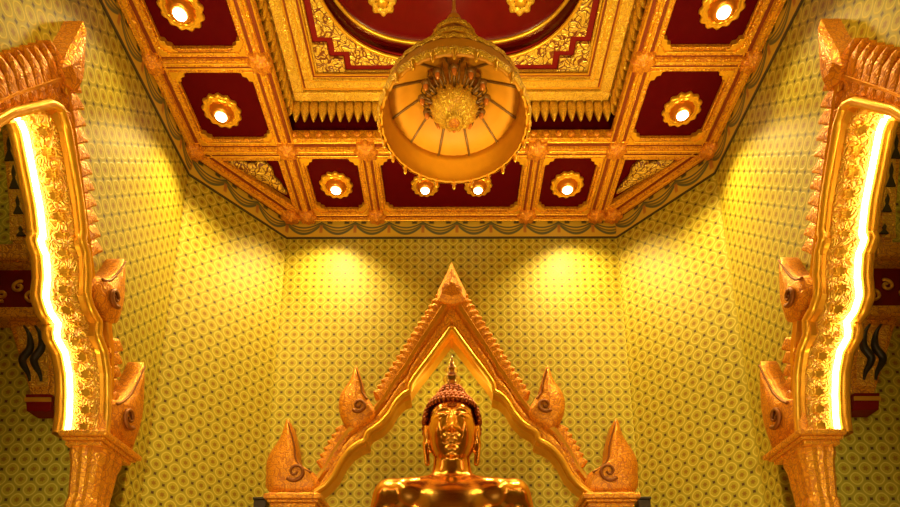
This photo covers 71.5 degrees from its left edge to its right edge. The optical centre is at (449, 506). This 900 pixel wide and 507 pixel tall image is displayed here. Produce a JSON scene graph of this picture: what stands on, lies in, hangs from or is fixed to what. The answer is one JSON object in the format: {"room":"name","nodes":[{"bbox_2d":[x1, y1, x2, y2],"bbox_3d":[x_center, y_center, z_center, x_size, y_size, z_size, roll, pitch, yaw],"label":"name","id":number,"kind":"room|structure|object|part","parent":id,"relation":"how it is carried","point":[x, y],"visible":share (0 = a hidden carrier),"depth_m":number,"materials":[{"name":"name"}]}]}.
{"room":"house of worship","nodes":[
{"label":"house of worship","id":0,"kind":"room"},
{"bbox_2d":[0,125,69,506],"bbox_3d":[-4.167,-0.675,6.029,2.030,7.900,0.120,0,-16,0],"label":"wall","id":1,"kind":"structure","parent":0,"point":[34,462],"depth_m":5.95,"materials":[{"name":"paper"}]},
{"bbox_2d":[0,128,54,418],"bbox_3d":[-4.391,-2.527,6.388,1.324,3.431,0.240,0,-16,0],"label":"canopy","id":2,"kind":"object","parent":1,"relation":"attached to","point":[17,313],"visible":0.77,"depth_m":6.20,"materials":[{"name":"red paint"}]},
{"bbox_3d":[-4.623,-3.415,6.712,0.615,1.543,0.120,0,-16,0],"label":"upright panel","id":3,"kind":"part","parent":2,"relation":"part of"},
{"bbox_3d":[-4.645,-2.521,6.387,0.816,0.209,0.240,0,-16,0],"label":"cornice","id":4,"kind":"part","parent":2,"relation":"part of","materials":[{"name":"gold metal"}]},
{"bbox_3d":[-4.587,-2.157,6.352,0.931,0.510,0.100,0,-16,0],"label":"red panel","id":5,"kind":"part","parent":2,"relation":"part of","materials":[{"name":"paint"}]},
{"bbox_3d":[-4.049,-1.453,6.046,0.439,0.662,0.007,0,-16,0],"label":"bracket panel","id":6,"kind":"part","parent":2,"relation":"part of","materials":[{"name":"gold metal"}]},
{"bbox_2d":[0,0,187,506],"bbox_3d":[-3.103,-1.883,2.988,0.120,8.500,7.050,0,-16,0],"label":"wall","id":7,"kind":"structure","parent":0,"point":[139,179],"depth_m":5.91,"materials":[{"name":"paint"}]},
{"bbox_2d":[99,0,191,174],"bbox_3d":[-3.033,-4.967,3.896,0.020,0.270,7.050,0,-16,0],"label":"trim","id":8,"kind":"structure","parent":7,"relation":"attached to","point":[111,8],"depth_m":6.19,"materials":[{"name":"gold metal"}]},
{"bbox_2d":[140,175,286,506],"bbox_3d":[-2.672,-0.719,6.942,0.200,8.500,1.379,-13,-21,37],"label":"wall","id":9,"kind":"structure","parent":0,"point":[209,441],"depth_m":7.12,"materials":[{"name":"paper"}]},
{"bbox_2d":[189,160,287,238],"bbox_3d":[-2.587,-3.822,7.783,0.020,0.270,1.379,-13,-21,37],"label":"trim","id":10,"kind":"structure","parent":9,"relation":"attached to","point":[200,172],"depth_m":7.72,"materials":[{"name":"gold metal"}]},
{"bbox_2d":[324,0,577,52],"bbox_3d":[0.011,-5.310,5.368,2.740,0.220,2.880,0,-16,0],"label":"ceiling","id":11,"kind":"structure","parent":0,"point":[416,20],"depth_m":6.50,"materials":[{"name":"red paint"}]},
{"bbox_2d":[368,0,396,16],"bbox_3d":[-0.685,-5.103,6.321,0.269,0.060,0.269,-7,-18,22],"label":"rosette","id":12,"kind":"object","parent":11,"relation":"attached to","point":[382,4],"visible":1,"depth_m":6.34,"materials":[{"name":"gold metal"}]},
{"bbox_2d":[333,0,568,44],"bbox_3d":[0.011,-5.387,5.391,2.704,0.038,2.844,0,-16,0],"label":"trim","id":13,"kind":"structure","parent":11,"relation":"attached to","point":[511,38],"depth_m":6.59,"materials":[{"name":"gold metal"}]},
{"bbox_2d":[320,0,582,59],"bbox_3d":[0.011,-5.185,5.332,2.760,0.035,2.900,0,-16,0],"label":"trim","id":14,"kind":"structure","parent":11,"relation":"attached to","point":[325,7],"depth_m":6.46,"materials":[{"name":"gold metal"}]},
{"bbox_2d":[377,0,531,189],"bbox_3d":[0.032,-4.092,5.009,1.144,2.760,1.144,7,-18,-22],"label":"chandelier","id":15,"kind":"object","parent":11,"relation":"hanging from","point":[454,109],"visible":1,"depth_m":4.74,"materials":[{"name":"metal"}]},
{"bbox_2d":[377,123,381,132],"bbox_3d":[-0.520,-2.816,4.636,0.041,0.100,0.041,7,-18,-21],"label":"pendant","id":16,"kind":"object","parent":15,"relation":"attached to","point":[379,125],"depth_m":4.62,"materials":[{"name":"gold metal"}]},
{"bbox_2d":[377,104,382,114],"bbox_3d":[-0.502,-2.856,4.498,0.041,0.100,0.041,7,-18,-21],"label":"pendant","id":17,"kind":"object","parent":15,"relation":"attached to","point":[380,106],"depth_m":4.49,"materials":[{"name":"gold metal"}]},
{"bbox_2d":[382,138,386,148],"bbox_3d":[-0.501,-2.775,4.772,0.041,0.100,0.041,-7,-18,22],"label":"pendant","id":18,"kind":"object","parent":15,"relation":"attached to","point":[384,140],"depth_m":4.76,"materials":[{"name":"gold metal"}]},
{"bbox_2d":[383,88,388,98],"bbox_3d":[-0.447,-2.893,4.370,0.041,0.100,0.041,-7,-18,22],"label":"pendant","id":19,"kind":"object","parent":15,"relation":"attached to","point":[385,90],"depth_m":4.36,"materials":[{"name":"gold metal"}]},
{"bbox_2d":[391,152,395,162],"bbox_3d":[-0.446,-2.738,4.900,0.041,0.100,0.041,7,-18,-21],"label":"pendant","id":20,"kind":"object","parent":15,"relation":"attached to","point":[393,154],"depth_m":4.89,"materials":[{"name":"gold metal"}]},
{"bbox_2d":[394,71,399,82],"bbox_3d":[-0.360,-2.926,4.261,0.041,0.100,0.041,-7,-18,22],"label":"pendant","id":21,"kind":"object","parent":15,"relation":"attached to","point":[397,73],"depth_m":4.25,"materials":[{"name":"gold metal"}]},
{"bbox_2d":[410,59,415,70],"bbox_3d":[-0.246,-2.951,4.176,0.041,0.100,0.041,7,-18,-21],"label":"pendant","id":22,"kind":"object","parent":15,"relation":"attached to","point":[412,61],"depth_m":4.17,"materials":[{"name":"gold metal"}]},
{"bbox_3d":[-0.208,-3.053,4.704,0.040,0.075,0.038,0,-16,0],"label":"bulb","id":23,"kind":"part","parent":15,"relation":"part of","materials":[{"name":"orange glass"}]},
{"bbox_3d":[-0.130,-3.086,4.714,0.228,0.138,0.090,0,-16,0],"label":"lamp arm","id":24,"kind":"part","parent":15,"relation":"part of"},
{"bbox_3d":[-0.177,-3.087,4.589,0.040,0.075,0.038,0,-16,0],"label":"bulb","id":25,"kind":"part","parent":15,"relation":"part of","materials":[{"name":"orange glass"}]},
{"bbox_3d":[-0.105,-3.061,4.797,0.227,0.138,0.090,-8,-18,24],"label":"lamp arm","id":26,"kind":"part","parent":15,"relation":"part of"},
{"bbox_3d":[-0.106,-3.110,4.630,0.227,0.138,0.090,8,-18,-24],"label":"lamp arm","id":27,"kind":"part","parent":15,"relation":"part of"},
{"bbox_2d":[430,50,435,62],"bbox_3d":[-0.113,-2.966,4.123,0.041,0.100,0.041,-7,-18,22],"label":"pendant","id":28,"kind":"object","parent":15,"relation":"attached to","point":[432,52],"depth_m":4.11,"materials":[{"name":"gold metal"}]},
{"bbox_3d":[-0.089,-3.112,4.505,0.040,0.075,0.038,0,-16,0],"label":"bulb","id":29,"kind":"part","parent":15,"relation":"part of","materials":[{"name":"orange glass"}]},
{"bbox_3d":[-0.044,-3.126,4.576,0.090,0.138,0.227,-11,-20,33],"label":"lamp arm","id":30,"kind":"part","parent":15,"relation":"part of"},
{"bbox_2d":[451,180,456,189],"bbox_3d":[0.033,-2.660,5.163,0.041,0.100,0.041,7,-18,-21],"label":"pendant","id":31,"kind":"object","parent":15,"relation":"attached to","point":[453,182],"depth_m":5.15,"materials":[{"name":"gold metal"}]},
{"bbox_3d":[0.032,-4.336,5.082,0.120,2.250,0.120,0,-16,0],"label":"hanging rod","id":32,"kind":"part","parent":15,"relation":"part of","materials":[{"name":"gold metal"}]},
{"bbox_3d":[0.031,-3.131,4.559,0.090,0.138,0.226,0,-16,0],"label":"lamp arm","id":33,"kind":"part","parent":15,"relation":"part of"},
{"bbox_3d":[0.031,-3.121,4.473,0.040,0.075,0.038,0,-16,0],"label":"bulb","id":34,"kind":"part","parent":15,"relation":"part of","materials":[{"name":"orange glass"}]},
{"bbox_2d":[451,48,457,59],"bbox_3d":[0.030,-2.972,4.104,0.041,0.100,0.041,7,-18,-21],"label":"pendant","id":35,"kind":"object","parent":15,"relation":"attached to","point":[454,51],"depth_m":4.10,"materials":[{"name":"gold metal"}]},
{"bbox_3d":[0.106,-3.126,4.575,0.090,0.138,0.227,11,-20,-33],"label":"lamp arm","id":36,"kind":"part","parent":15,"relation":"part of"},
{"bbox_3d":[0.151,-3.112,4.504,0.040,0.075,0.038,0,-16,0],"label":"bulb","id":37,"kind":"part","parent":15,"relation":"part of","materials":[{"name":"orange glass"}]},
{"bbox_2d":[473,50,478,62],"bbox_3d":[0.173,-2.967,4.122,0.041,0.100,0.041,-7,-18,22],"label":"pendant","id":38,"kind":"object","parent":15,"relation":"attached to","point":[475,52],"depth_m":4.11,"materials":[{"name":"gold metal"}]},
{"bbox_3d":[0.168,-3.111,4.629,0.227,0.138,0.090,-8,-18,24],"label":"lamp arm","id":39,"kind":"part","parent":15,"relation":"part of"},
{"bbox_3d":[0.169,-3.061,4.796,0.227,0.138,0.090,8,-18,-24],"label":"lamp arm","id":40,"kind":"part","parent":15,"relation":"part of"},
{"bbox_3d":[0.239,-3.087,4.588,0.040,0.075,0.038,0,-16,0],"label":"bulb","id":41,"kind":"part","parent":15,"relation":"part of","materials":[{"name":"orange glass"}]},
{"bbox_3d":[0.193,-3.086,4.713,0.228,0.138,0.090,0,-16,0],"label":"lamp arm","id":42,"kind":"part","parent":15,"relation":"part of"},
{"bbox_3d":[0.272,-3.054,4.703,0.040,0.075,0.038,0,-16,0],"label":"bulb","id":43,"kind":"part","parent":15,"relation":"part of","materials":[{"name":"orange glass"}]},
{"bbox_2d":[493,59,498,70],"bbox_3d":[0.306,-2.951,4.174,0.041,0.100,0.041,-7,-18,22],"label":"pendant","id":44,"kind":"object","parent":15,"relation":"attached to","point":[495,61],"depth_m":4.16,"materials":[{"name":"gold metal"}]},
{"bbox_2d":[500,164,504,173],"bbox_3d":[0.423,-2.706,5.007,0.041,0.100,0.041,7,-18,-21],"label":"pendant","id":45,"kind":"object","parent":15,"relation":"attached to","point":[502,166],"depth_m":5.00,"materials":[{"name":"gold metal"}]},
{"bbox_2d":[509,71,514,82],"bbox_3d":[0.421,-2.926,4.258,0.041,0.100,0.041,7,-18,-21],"label":"pendant","id":46,"kind":"object","parent":15,"relation":"attached to","point":[511,73],"depth_m":4.25,"materials":[{"name":"gold metal"}]},
{"bbox_2d":[513,152,517,161],"bbox_3d":[0.510,-2.738,4.897,0.041,0.100,0.041,-7,-18,22],"label":"pendant","id":47,"kind":"object","parent":15,"relation":"attached to","point":[515,154],"depth_m":4.88,"materials":[{"name":"gold metal"}]},
{"bbox_2d":[520,87,525,97],"bbox_3d":[0.509,-2.894,4.368,0.041,0.100,0.041,-7,-18,22],"label":"pendant","id":48,"kind":"object","parent":15,"relation":"attached to","point":[522,89],"depth_m":4.36,"materials":[{"name":"gold metal"}]},
{"bbox_2d":[521,137,526,147],"bbox_3d":[0.565,-2.776,4.769,0.041,0.100,0.041,7,-18,-21],"label":"pendant","id":49,"kind":"object","parent":15,"relation":"attached to","point":[523,139],"depth_m":4.76,"materials":[{"name":"gold metal"}]},
{"bbox_2d":[526,104,530,114],"bbox_3d":[0.564,-2.857,4.495,0.041,0.100,0.041,-7,-18,22],"label":"pendant","id":50,"kind":"object","parent":15,"relation":"attached to","point":[528,107],"depth_m":4.48,"materials":[{"name":"gold metal"}]},
{"bbox_2d":[526,121,531,131],"bbox_3d":[0.584,-2.817,4.632,0.041,0.100,0.041,7,-18,-21],"label":"pendant","id":51,"kind":"object","parent":15,"relation":"attached to","point":[528,123],"depth_m":4.62,"materials":[{"name":"gold metal"}]},
{"bbox_2d":[506,0,534,15],"bbox_3d":[0.715,-5.104,6.316,0.269,0.060,0.269,-7,-18,22],"label":"rosette","id":52,"kind":"object","parent":11,"relation":"attached to","point":[518,3],"visible":1,"depth_m":6.34,"materials":[{"name":"gold metal"}]},
{"bbox_2d":[264,238,639,506],"bbox_3d":[0.022,-0.560,7.483,4.360,8.500,0.200,0,-16,0],"label":"wall","id":53,"kind":"structure","parent":0,"point":[346,304],"depth_m":7.83,"materials":[{"name":"paper"}]},
{"bbox_2d":[287,221,616,238],"bbox_3d":[0.022,-3.675,8.285,4.360,0.270,0.020,0,-16,0],"label":"trim","id":54,"kind":"structure","parent":53,"relation":"attached to","point":[350,229],"depth_m":8.27,"materials":[{"name":"gold metal"}]},
{"bbox_2d":[617,174,764,506],"bbox_3d":[2.713,-0.724,6.926,0.200,8.500,1.379,13,-21,-37],"label":"wall","id":55,"kind":"structure","parent":0,"point":[695,444],"depth_m":7.10,"materials":[{"name":"paper"}]},
{"bbox_2d":[615,159,714,237],"bbox_3d":[2.627,-3.827,7.768,0.020,0.270,1.379,13,-21,-37],"label":"trim","id":56,"kind":"structure","parent":55,"relation":"attached to","point":[704,170],"depth_m":7.71,"materials":[{"name":"gold metal"}]},
{"bbox_2d":[716,0,899,506],"bbox_3d":[3.117,-1.888,2.969,0.120,8.500,7.050,0,-16,0],"label":"wall","id":57,"kind":"structure","parent":0,"point":[764,178],"depth_m":5.87,"materials":[{"name":"paint"}]},
{"bbox_2d":[712,0,803,173],"bbox_3d":[3.047,-4.972,3.878,0.020,0.270,7.050,0,-16,0],"label":"trim","id":58,"kind":"structure","parent":57,"relation":"attached to","point":[790,9],"depth_m":6.19,"materials":[{"name":"gold metal"}]},
{"bbox_2d":[835,124,899,506],"bbox_3d":[4.202,-0.682,6.004,2.030,7.900,0.120,0,-16,0],"label":"wall","id":59,"kind":"structure","parent":0,"point":[867,460],"depth_m":5.90,"materials":[{"name":"paper"}]},
{"bbox_2d":[850,126,899,416],"bbox_3d":[4.425,-2.535,6.361,1.324,3.431,0.240,0,-16,0],"label":"canopy","id":60,"kind":"object","parent":59,"relation":"attached to","point":[870,357],"visible":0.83,"depth_m":6.13,"materials":[{"name":"red paint"}]},
{"bbox_3d":[4.083,-1.460,6.021,0.439,0.662,0.007,0,-16,0],"label":"bracket panel","id":61,"kind":"part","parent":60,"relation":"part of","materials":[{"name":"metal"}]},
{"bbox_3d":[4.622,-2.165,6.324,0.931,0.510,0.100,0,-16,0],"label":"red panel","id":62,"kind":"part","parent":60,"relation":"part of","materials":[{"name":"paint"}]},
{"bbox_3d":[4.679,-2.530,6.359,0.816,0.209,0.240,0,-16,0],"label":"cornice","id":63,"kind":"part","parent":60,"relation":"part of","materials":[{"name":"gold metal"}]},
{"bbox_3d":[4.658,-3.424,6.684,0.615,1.543,0.120,0,-16,0],"label":"upright panel","id":64,"kind":"part","parent":60,"relation":"part of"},
{"bbox_3d":[0.009,-5.078,4.476,6.100,0.100,8.120,0,-16,0],"label":"ceiling","id":65,"kind":"structure","parent":0,"visible":0},
{"bbox_2d":[135,0,247,56],"bbox_3d":[-2.415,-4.601,5.730,0.886,0.103,0.930,0,-16,0],"label":"ceiling panel","id":66,"kind":"object","parent":65,"relation":"attached to","point":[220,30],"visible":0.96,"depth_m":6.00,"materials":[{"name":"red paint"}]},
{"bbox_2d":[156,0,204,30],"bbox_3d":[-2.483,-4.572,5.764,0.417,0.118,0.420,0,-16,0],"label":"ceiling light","id":67,"kind":"object","parent":66,"relation":"attached to","point":[183,14],"visible":1,"depth_m":5.76,"materials":[{"name":"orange metal"}]},
{"bbox_2d":[167,70,276,145],"bbox_3d":[-2.412,-4.304,6.737,0.886,0.103,0.930,0,-16,0],"label":"ceiling panel","id":68,"kind":"object","parent":65,"relation":"attached to","point":[241,86],"visible":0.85,"depth_m":6.70,"materials":[{"name":"red paint"}]},
{"bbox_2d":[201,92,241,127],"bbox_3d":[-2.480,-4.270,6.790,0.417,0.118,0.420,0,-16,0],"label":"ceiling light","id":69,"kind":"object","parent":68,"relation":"attached to","point":[222,111],"visible":1,"depth_m":6.74,"materials":[{"name":"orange metal"}]},
{"bbox_2d":[214,157,297,213],"bbox_3d":[-2.385,-4.018,7.737,0.910,0.088,0.960,0,-16,0],"label":"ceiling panel","id":70,"kind":"object","parent":65,"relation":"attached to","point":[269,175],"visible":0.75,"depth_m":7.60,"materials":[{"name":"gold paint"}]},
{"bbox_2d":[298,156,369,214],"bbox_3d":[-1.410,-4.001,7.768,0.740,0.103,0.945,0,-16,0],"label":"ceiling panel","id":71,"kind":"object","parent":65,"relation":"attached to","point":[357,202],"visible":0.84,"depth_m":7.80,"materials":[{"name":"red paint"}]},
{"bbox_2d":[319,171,352,198],"bbox_3d":[-1.416,-3.976,7.790,0.417,0.118,0.420,0,-16,0],"label":"ceiling light","id":72,"kind":"object","parent":71,"relation":"attached to","point":[334,184],"visible":1,"depth_m":7.73,"materials":[{"name":"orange metal"}]},
{"bbox_2d":[255,0,644,129],"bbox_3d":[0.011,-5.027,5.285,3.920,0.370,4.160,0,-16,0],"label":"trim","id":73,"kind":"structure","parent":65,"relation":"attached to","point":[558,124],"depth_m":7.17,"materials":[{"name":"red paint"}]},
{"bbox_2d":[266,0,635,105],"bbox_3d":[0.011,-5.152,5.322,3.880,0.110,4.080,0,-16,0],"label":"trim","id":74,"kind":"structure","parent":73,"relation":"attached to","point":[601,94],"depth_m":6.80,"materials":[{"name":"gold metal"}]},
{"bbox_2d":[256,0,646,121],"bbox_3d":[0.011,-5.014,5.281,3.680,0.283,3.780,0,-16,0],"label":"trim","id":75,"kind":"structure","parent":74,"relation":"attached to","point":[608,107],"depth_m":7.02,"materials":[{"name":"gold metal"}]},
{"bbox_2d":[303,0,599,69],"bbox_3d":[0.011,-5.217,5.341,2.940,0.015,3.100,0,-16,0],"label":"trim","id":76,"kind":"structure","parent":74,"relation":"attached to","point":[595,3],"depth_m":6.57,"materials":[{"name":"red paint"}]},
{"bbox_2d":[310,0,592,64],"bbox_3d":[0.011,-5.193,5.334,2.760,0.045,2.920,0,-16,0],"label":"trim","id":77,"kind":"structure","parent":76,"relation":"attached to","point":[577,26],"depth_m":6.49,"materials":[{"name":"gold metal"}]},
{"bbox_2d":[312,41,590,71],"bbox_3d":[0.011,-5.181,5.330,2.900,0.050,3.060,0,-16,0],"label":"trim","id":78,"kind":"structure","parent":74,"relation":"attached to","point":[578,61],"depth_m":6.66,"materials":[{"name":"gold metal"}]},
{"bbox_2d":[117,0,785,224],"bbox_3d":[0.009,-4.934,4.468,6.234,0.180,8.086,0,-16,0],"label":"trim","id":79,"kind":"structure","parent":65,"relation":"attached to","point":[259,60],"depth_m":7.08,"materials":[{"name":"gold metal"}]},
{"bbox_2d":[374,155,528,214],"bbox_3d":[0.020,-4.002,7.764,1.820,0.103,0.945,0,-16,0],"label":"ceiling panel","id":80,"kind":"object","parent":65,"relation":"attached to","point":[505,196],"visible":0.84,"depth_m":7.99,"materials":[{"name":"red paint"}]},
{"bbox_2d":[411,176,439,196],"bbox_3d":[-0.307,-3.976,7.791,0.354,0.118,0.357,0,-16,0],"label":"ceiling light","id":81,"kind":"object","parent":80,"relation":"attached to","point":[426,188],"visible":0.83,"depth_m":7.76,"materials":[{"name":"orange metal"}]},
{"bbox_2d":[464,178,491,196],"bbox_3d":[0.353,-3.976,7.789,0.354,0.118,0.357,0,-16,0],"label":"ceiling light","id":82,"kind":"object","parent":80,"relation":"attached to","point":[481,187],"visible":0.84,"depth_m":7.77,"materials":[{"name":"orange metal"}]},
{"bbox_2d":[291,129,612,143],"bbox_3d":[0.011,-4.787,5.214,3.840,0.130,4.120,0,-16,0],"label":"trim","id":83,"kind":"structure","parent":65,"relation":"attached to","point":[302,136],"depth_m":7.09,"materials":[{"name":"gold metal"}]},
{"bbox_2d":[533,155,604,214],"bbox_3d":[1.450,-4.003,7.759,0.740,0.103,0.945,0,-16,0],"label":"ceiling panel","id":84,"kind":"object","parent":65,"relation":"attached to","point":[589,168],"visible":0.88,"depth_m":7.79,"materials":[{"name":"red paint"}]},
{"bbox_2d":[550,170,583,197],"bbox_3d":[1.464,-3.978,7.781,0.417,0.118,0.420,0,-16,0],"label":"ceiling light","id":85,"kind":"object","parent":84,"relation":"attached to","point":[565,184],"visible":1,"depth_m":7.72,"materials":[{"name":"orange metal"}]},
{"bbox_2d":[605,156,689,212],"bbox_3d":[2.425,-4.022,7.723,0.910,0.088,0.960,0,-16,0],"label":"ceiling panel","id":86,"kind":"object","parent":65,"relation":"attached to","point":[635,173],"visible":0.73,"depth_m":7.59,"materials":[{"name":"gold paint"}]},
{"bbox_2d":[626,68,735,144],"bbox_3d":[2.445,-4.308,6.723,0.886,0.103,0.930,0,-16,0],"label":"ceiling panel","id":87,"kind":"object","parent":65,"relation":"attached to","point":[711,85],"visible":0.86,"depth_m":6.70,"materials":[{"name":"red paint"}]},
{"bbox_2d":[661,91,701,126],"bbox_3d":[2.520,-4.275,6.775,0.417,0.118,0.420,0,-16,0],"label":"ceiling light","id":88,"kind":"object","parent":87,"relation":"attached to","point":[682,108],"visible":1,"depth_m":6.72,"materials":[{"name":"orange metal"}]},
{"bbox_2d":[655,0,767,55],"bbox_3d":[2.441,-4.605,5.715,0.886,0.103,0.930,0,-16,0],"label":"ceiling panel","id":89,"kind":"object","parent":65,"relation":"attached to","point":[682,28],"visible":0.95,"depth_m":5.99,"materials":[{"name":"red paint"}]},
{"bbox_2d":[698,0,745,29],"bbox_3d":[2.517,-4.577,5.749,0.417,0.118,0.420,0,-16,0],"label":"ceiling light","id":90,"kind":"object","parent":89,"relation":"attached to","point":[715,14],"visible":1,"depth_m":5.76,"materials":[{"name":"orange metal"}]},
{"bbox_3d":[0.009,2.414,2.323,8.800,0.120,8.620,0,-16,0],"label":"floor","id":91,"kind":"structure","parent":0,"visible":0},
{"bbox_2d":[0,21,145,506],"bbox_3d":[-3.064,-0.632,3.980,0.530,6.660,3.501,0,-16,0],"label":"arch","id":92,"kind":"object","parent":91,"relation":"on","point":[98,416],"visible":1,"depth_m":4.97,"materials":[{"name":"gold metal"}]},
{"bbox_3d":[-2.909,-2.152,3.769,0.066,2.145,1.298,0,-16,0],"label":"edge moulding","id":93,"kind":"part","parent":92,"relation":"part of","materials":[{"name":"gold metal"}]},
{"bbox_3d":[-3.272,-1.790,4.992,0.110,2.145,1.353,0,-16,0],"label":"moulding","id":94,"kind":"part","parent":92,"relation":"part of","materials":[{"name":"gold metal"}]},
{"bbox_3d":[-3.095,-2.102,3.782,0.260,2.051,1.229,0,-16,0],"label":"scroll panel","id":95,"kind":"part","parent":92,"relation":"part of","materials":[{"name":"gold metal"}]},
{"bbox_3d":[-3.092,-1.760,4.944,0.260,2.051,1.229,0,-16,0],"label":"scroll panel","id":96,"kind":"part","parent":92,"relation":"part of","materials":[{"name":"gold metal"}]},
{"bbox_3d":[-2.905,-1.795,4.981,0.066,2.145,1.298,0,-16,0],"label":"edge moulding","id":97,"kind":"part","parent":92,"relation":"part of","materials":[{"name":"gold metal"}]},
{"bbox_2d":[253,497,269,506],"bbox_3d":[-2.069,1.651,6.370,0.160,3.630,0.160,0,-16,0],"label":"post","id":98,"kind":"object","parent":91,"relation":"on","point":[258,501],"visible":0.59,"depth_m":6.80,"materials":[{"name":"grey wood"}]},
{"bbox_2d":[263,263,640,506],"bbox_3d":[0.021,0.241,6.731,4.033,6.540,0.490,0,-16,0],"label":"arch","id":99,"kind":"object","parent":91,"relation":"on","point":[452,321],"visible":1,"depth_m":6.95,"materials":[{"name":"gold wood"}]},
{"bbox_3d":[-0.724,-1.111,6.989,1.544,2.072,0.066,0,-16,0],"label":"edge moulding","id":100,"kind":"part","parent":99,"relation":"part of","materials":[{"name":"gold metal"}]},
{"bbox_3d":[0.764,-1.112,6.984,1.544,2.072,0.066,0,-16,0],"label":"edge moulding","id":101,"kind":"part","parent":99,"relation":"part of","materials":[{"name":"gold metal"}]},
{"bbox_2d":[635,497,650,506],"bbox_3d":[2.111,1.647,6.357,0.160,3.630,0.160,0,-16,0],"label":"post","id":102,"kind":"object","parent":91,"relation":"on","point":[643,501],"visible":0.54,"depth_m":6.79,"materials":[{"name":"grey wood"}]},
{"bbox_2d":[758,18,899,506],"bbox_3d":[3.086,-0.637,3.962,0.530,6.660,3.501,0,-16,0],"label":"arch","id":103,"kind":"object","parent":91,"relation":"on","point":[806,414],"visible":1,"depth_m":4.96,"materials":[{"name":"gold wood"}]},
{"bbox_3d":[2.931,-1.800,4.963,0.066,2.145,1.298,0,-16,0],"label":"edge moulding","id":104,"kind":"part","parent":103,"relation":"part of","materials":[{"name":"gold metal"}]},
{"bbox_3d":[3.118,-1.765,4.925,0.260,2.051,1.229,0,-16,0],"label":"scroll panel","id":105,"kind":"part","parent":103,"relation":"part of","materials":[{"name":"gold metal"}]},
{"bbox_3d":[3.115,-2.107,3.763,0.260,2.051,1.229,0,-16,0],"label":"scroll panel","id":106,"kind":"part","parent":103,"relation":"part of","materials":[{"name":"gold metal"}]},
{"bbox_3d":[3.298,-1.796,4.972,0.110,2.145,1.353,0,-16,0],"label":"moulding","id":107,"kind":"part","parent":103,"relation":"part of","materials":[{"name":"gold metal"}]},
{"bbox_3d":[2.927,-2.157,3.751,0.066,2.145,1.298,0,-16,0],"label":"edge moulding","id":108,"kind":"part","parent":103,"relation":"part of","materials":[{"name":"gold metal"}]},
{"bbox_3d":[0.017,2.265,4.879,3.200,1.610,1.960,0,-16,0],"label":"pedestal","id":109,"kind":"object","parent":91,"relation":"on","visible":0},
{"bbox_2d":[370,355,533,506],"bbox_3d":[-0.016,-0.059,5.439,2.696,3.105,1.245,4,-17,-12],"label":"seated statue","id":110,"kind":"object","parent":109,"relation":"on","point":[451,423],"visible":1,"depth_m":5.58,"materials":[{"name":"gold metal"}]}
]}

